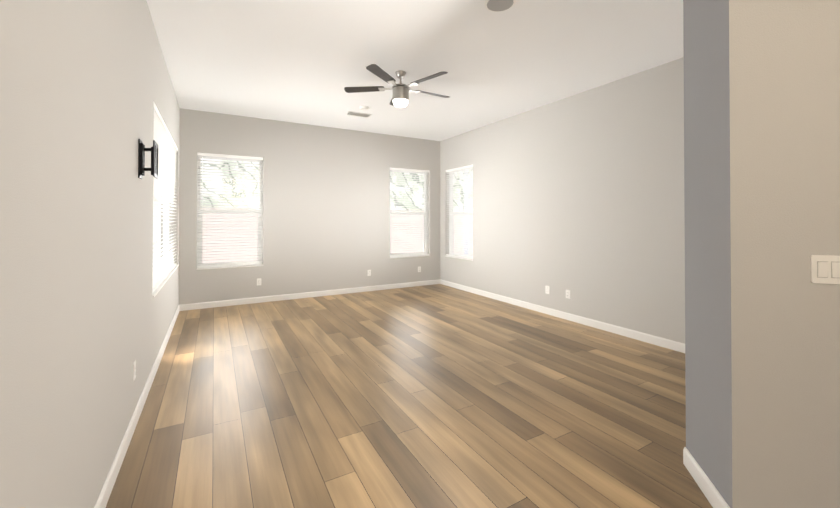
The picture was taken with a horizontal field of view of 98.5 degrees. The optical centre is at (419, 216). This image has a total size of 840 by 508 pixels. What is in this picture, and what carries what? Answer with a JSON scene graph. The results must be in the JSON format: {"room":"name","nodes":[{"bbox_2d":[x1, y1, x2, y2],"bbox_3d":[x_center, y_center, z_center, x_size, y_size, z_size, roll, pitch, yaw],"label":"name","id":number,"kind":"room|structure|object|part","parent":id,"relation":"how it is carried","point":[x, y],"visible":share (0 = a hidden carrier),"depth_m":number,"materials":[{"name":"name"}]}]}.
{"room":"living room","nodes":[
{"label":"living room","id":0,"kind":"room"},
{"bbox_2d":[0,0,179,507],"bbox_3d":[-1.627,-0.139,1.738,0.200,3.040,8.370,0,-1,-30],"label":"wall","id":1,"kind":"structure","parent":0,"point":[86,317],"depth_m":1.37,"materials":[{"name":"grey paint"}]},
{"bbox_2d":[133,360,135,380],"bbox_3d":[-1.885,1.016,2.392,0.008,0.115,0.070,0,-1,-30],"label":"electrical outlet","id":2,"kind":"object","parent":1,"relation":"attached to","point":[134,370],"visible":1,"depth_m":2.38,"materials":[{"name":"white plastic"}]},
{"bbox_2d":[94,305,179,507],"bbox_3d":[-1.583,1.335,1.865,0.013,0.094,8.170,0,-1,-30],"label":"baseboard","id":3,"kind":"structure","parent":1,"relation":"attached to","point":[104,495],"depth_m":2.22,"materials":[{"name":"white wood"}]},
{"bbox_2d":[138,139,157,178],"bbox_3d":[-1.920,-0.402,2.556,0.097,0.270,0.200,0,-1,-30],"label":"mount","id":4,"kind":"object","parent":1,"relation":"attached to","point":[142,169],"visible":1,"depth_m":2.54,"materials":[{"name":"black metal"}]},
{"bbox_2d":[153,193,169,269],"bbox_3d":[-3.012,-0.150,4.102,0.070,1.700,2.450,0,-1,-30],"label":"window","id":5,"kind":"structure","parent":1,"relation":"in","point":[164,227],"depth_m":4.78,"materials":[{"name":"white plastic"}]},
{"bbox_3d":[-3.021,-0.150,4.097,0.004,1.610,2.360,0,-1,-30],"label":"glass","id":6,"kind":"part","parent":5,"relation":"part of","materials":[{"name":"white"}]},
{"bbox_2d":[152,102,177,292],"bbox_3d":[-2.925,-0.159,4.152,0.067,1.676,2.438,0,-1,-30],"label":"window blind","id":7,"kind":"object","parent":1,"relation":"attached to","point":[164,183],"visible":0.77,"depth_m":3.98,"materials":[{"name":"white plastic"}]},
{"bbox_2d":[152,265,178,296],"bbox_3d":[-2.932,0.692,4.141,0.113,0.016,2.448,0,-1,-30],"label":"sill","id":8,"kind":"structure","parent":1,"relation":"attached to","point":[158,288],"depth_m":3.74,"materials":[{"name":"white"}]},
{"bbox_2d":[179,108,439,304],"bbox_3d":[-1.636,-0.099,6.662,5.055,3.040,0.200,0,-1,-30],"label":"wall","id":9,"kind":"structure","parent":0,"point":[326,208],"depth_m":6.38,"materials":[{"name":"grey paint"}]},
{"bbox_2d":[196,264,262,269],"bbox_3d":[-3.027,0.806,5.797,0.938,0.016,0.113,0,-1,-30],"label":"sill","id":10,"kind":"structure","parent":9,"relation":"attached to","point":[228,267],"depth_m":5.75,"materials":[{"name":"white wood"}]},
{"bbox_2d":[197,156,262,266],"bbox_3d":[-3.072,-0.085,5.885,0.940,1.800,0.070,0,-1,-30],"label":"window","id":11,"kind":"structure","parent":9,"relation":"in","point":[233,263],"depth_m":5.86,"materials":[{"name":"white plastic"}]},
{"bbox_2d":[197,152,262,267],"bbox_3d":[-3.023,-0.096,5.798,0.928,1.776,0.067,0,-1,-30],"label":"window blind","id":12,"kind":"object","parent":11,"relation":"attached to","point":[232,157],"visible":0.96,"depth_m":5.78,"materials":[{"name":"white plastic"}]},
{"bbox_2d":[179,279,439,310],"bbox_3d":[-1.584,1.373,6.558,4.655,0.094,0.013,0,-1,-30],"label":"baseboard","id":13,"kind":"structure","parent":9,"relation":"attached to","point":[203,305],"depth_m":6.26,"materials":[{"name":"white wood"}]},
{"bbox_2d":[390,170,427,255],"bbox_3d":[-0.261,-0.072,7.485,0.930,1.800,0.070,0,-1,-30],"label":"window","id":14,"kind":"structure","parent":9,"relation":"in","point":[425,221],"depth_m":7.61,"materials":[{"name":"white plastic"}]},
{"bbox_2d":[390,167,429,256],"bbox_3d":[-0.211,-0.083,7.398,0.918,1.776,0.067,0,-1,-30],"label":"window blind","id":15,"kind":"object","parent":14,"relation":"attached to","point":[410,170],"visible":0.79,"depth_m":7.39,"materials":[{"name":"white plastic"}]},
{"bbox_2d":[390,255,429,257],"bbox_3d":[-0.215,0.819,7.397,0.928,0.016,0.113,0,-1,-30],"label":"sill","id":16,"kind":"structure","parent":9,"relation":"attached to","point":[410,256],"depth_m":7.35,"materials":[{"name":"white wood"}]},
{"bbox_2d":[106,284,712,507],"bbox_3d":[0.495,1.452,3.047,5.215,0.120,8.590,0,-1,-30],"label":"floor","id":17,"kind":"structure","parent":0,"point":[436,396],"depth_m":2.58,"materials":[{"name":"brown wood"}]},
{"bbox_2d":[146,0,683,140],"bbox_3d":[0.495,-1.723,3.073,5.215,0.150,8.590,0,-1,-30],"label":"ceiling","id":18,"kind":"structure","parent":0,"point":[302,61],"depth_m":3.67,"materials":[{"name":"white paint"}]},
{"bbox_2d":[345,111,371,117],"bbox_3d":[-0.975,-1.619,5.750,0.380,0.014,0.200,0,-1,-30],"label":"ceiling vent","id":19,"kind":"object","parent":18,"relation":"in","point":[357,114],"visible":1,"depth_m":5.73,"materials":[{"name":"white plastic"}]},
{"bbox_2d":[359,106,368,110],"bbox_3d":[-0.830,-1.610,5.384,0.144,0.038,0.144,0,-1,-30],"label":"smoke detector","id":20,"kind":"object","parent":18,"relation":"attached to","point":[364,108],"visible":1,"depth_m":5.34,"materials":[{"name":"white plastic"}]},
{"bbox_2d":[344,64,448,107],"bbox_3d":[-0.174,-1.448,4.145,1.205,0.382,1.259,0,-1,-30],"label":"fan","id":21,"kind":"object","parent":18,"relation":"hanging from","point":[400,95],"visible":1,"depth_m":4.05,"materials":[{"name":"grey metal"}]},
{"bbox_2d":[485,0,515,11],"bbox_3d":[0.617,-1.645,2.791,0.236,0.010,0.236,0,-1,-30],"label":"speaker","id":22,"kind":"object","parent":18,"relation":"attached to","point":[497,5],"visible":1,"depth_m":2.81,"materials":[{"name":"white plastic"}]},
{"bbox_2d":[440,57,684,343],"bbox_3d":[1.938,-0.110,5.290,0.200,3.040,5.720,0,-1,-30],"label":"wall","id":23,"kind":"structure","parent":0,"point":[580,196],"depth_m":4.67,"materials":[{"name":"grey paint"}]},
{"bbox_2d":[446,255,472,260],"bbox_3d":[0.797,0.817,7.171,0.113,0.016,0.928,0,-1,-30],"label":"sill","id":24,"kind":"structure","parent":23,"relation":"attached to","point":[459,257],"depth_m":7.16,"materials":[{"name":"white wood"}]},
{"bbox_2d":[449,168,472,257],"bbox_3d":[0.877,-0.074,7.224,0.070,1.800,0.930,0,-1,-30],"label":"window","id":25,"kind":"structure","parent":23,"relation":"in","point":[451,222],"depth_m":7.56,"materials":[{"name":"white plastic"}]},
{"bbox_2d":[446,164,472,258],"bbox_3d":[0.790,-0.085,7.174,0.067,1.776,0.918,0,-1,-30],"label":"window blind","id":26,"kind":"object","parent":25,"relation":"attached to","point":[461,169],"visible":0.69,"depth_m":7.15,"materials":[{"name":"white plastic"}]},
{"bbox_2d":[545,286,548,293],"bbox_3d":[1.842,1.060,5.238,0.008,0.115,0.070,0,-1,-30],"label":"electrical outlet","id":27,"kind":"object","parent":23,"relation":"attached to","point":[546,289],"visible":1,"depth_m":5.23,"materials":[{"name":"white plastic"}]},
{"bbox_2d":[440,279,684,352],"bbox_3d":[1.782,1.363,5.337,0.013,0.094,5.465,0,-1,-30],"label":"baseboard","id":28,"kind":"structure","parent":23,"relation":"attached to","point":[656,340],"depth_m":4.71,"materials":[{"name":"white wood"}]},
{"bbox_2d":[566,290,569,298],"bbox_3d":[2.015,1.057,4.934,0.008,0.115,0.070,0,-1,-30],"label":"electrical outlet","id":29,"kind":"object","parent":23,"relation":"attached to","point":[568,294],"visible":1,"depth_m":4.92,"materials":[{"name":"white plastic"}]},
{"bbox_2d":[683,0,839,507],"bbox_3d":[2.909,-0.142,1.290,2.381,3.040,2.706,0,-1,-30],"label":"wall","id":30,"kind":"structure","parent":0,"point":[762,191],"depth_m":1.56,"materials":[{"name":"grey paint"}]},
{"bbox_2d":[683,447,729,507],"bbox_3d":[1.419,1.335,1.800,0.013,0.094,0.472,0,0,15],"label":"baseboard","id":31,"kind":"structure","parent":30,"relation":"attached to","point":[713,496],"depth_m":1.81,"materials":[{"name":"white wood"}]},
{"bbox_2d":[810,255,839,283],"bbox_3d":[1.714,0.219,1.489,0.164,0.117,0.013,0,0,15],"label":"switch plate","id":32,"kind":"object","parent":30,"relation":"attached to","point":[824,269],"visible":1,"depth_m":1.50,"materials":[{"name":"white plastic"}]},
{"label":"outside","id":33,"kind":"structure","parent":0,"visible":0},
{"bbox_2d":[158,158,463,266],"bbox_3d":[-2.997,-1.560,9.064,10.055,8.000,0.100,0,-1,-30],"label":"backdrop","id":34,"kind":"structure","parent":33,"point":[417,219],"depth_m":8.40,"materials":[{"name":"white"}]},
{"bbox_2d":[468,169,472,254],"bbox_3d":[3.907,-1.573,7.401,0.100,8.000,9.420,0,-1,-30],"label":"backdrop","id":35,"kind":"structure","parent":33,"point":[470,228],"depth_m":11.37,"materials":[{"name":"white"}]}
]}

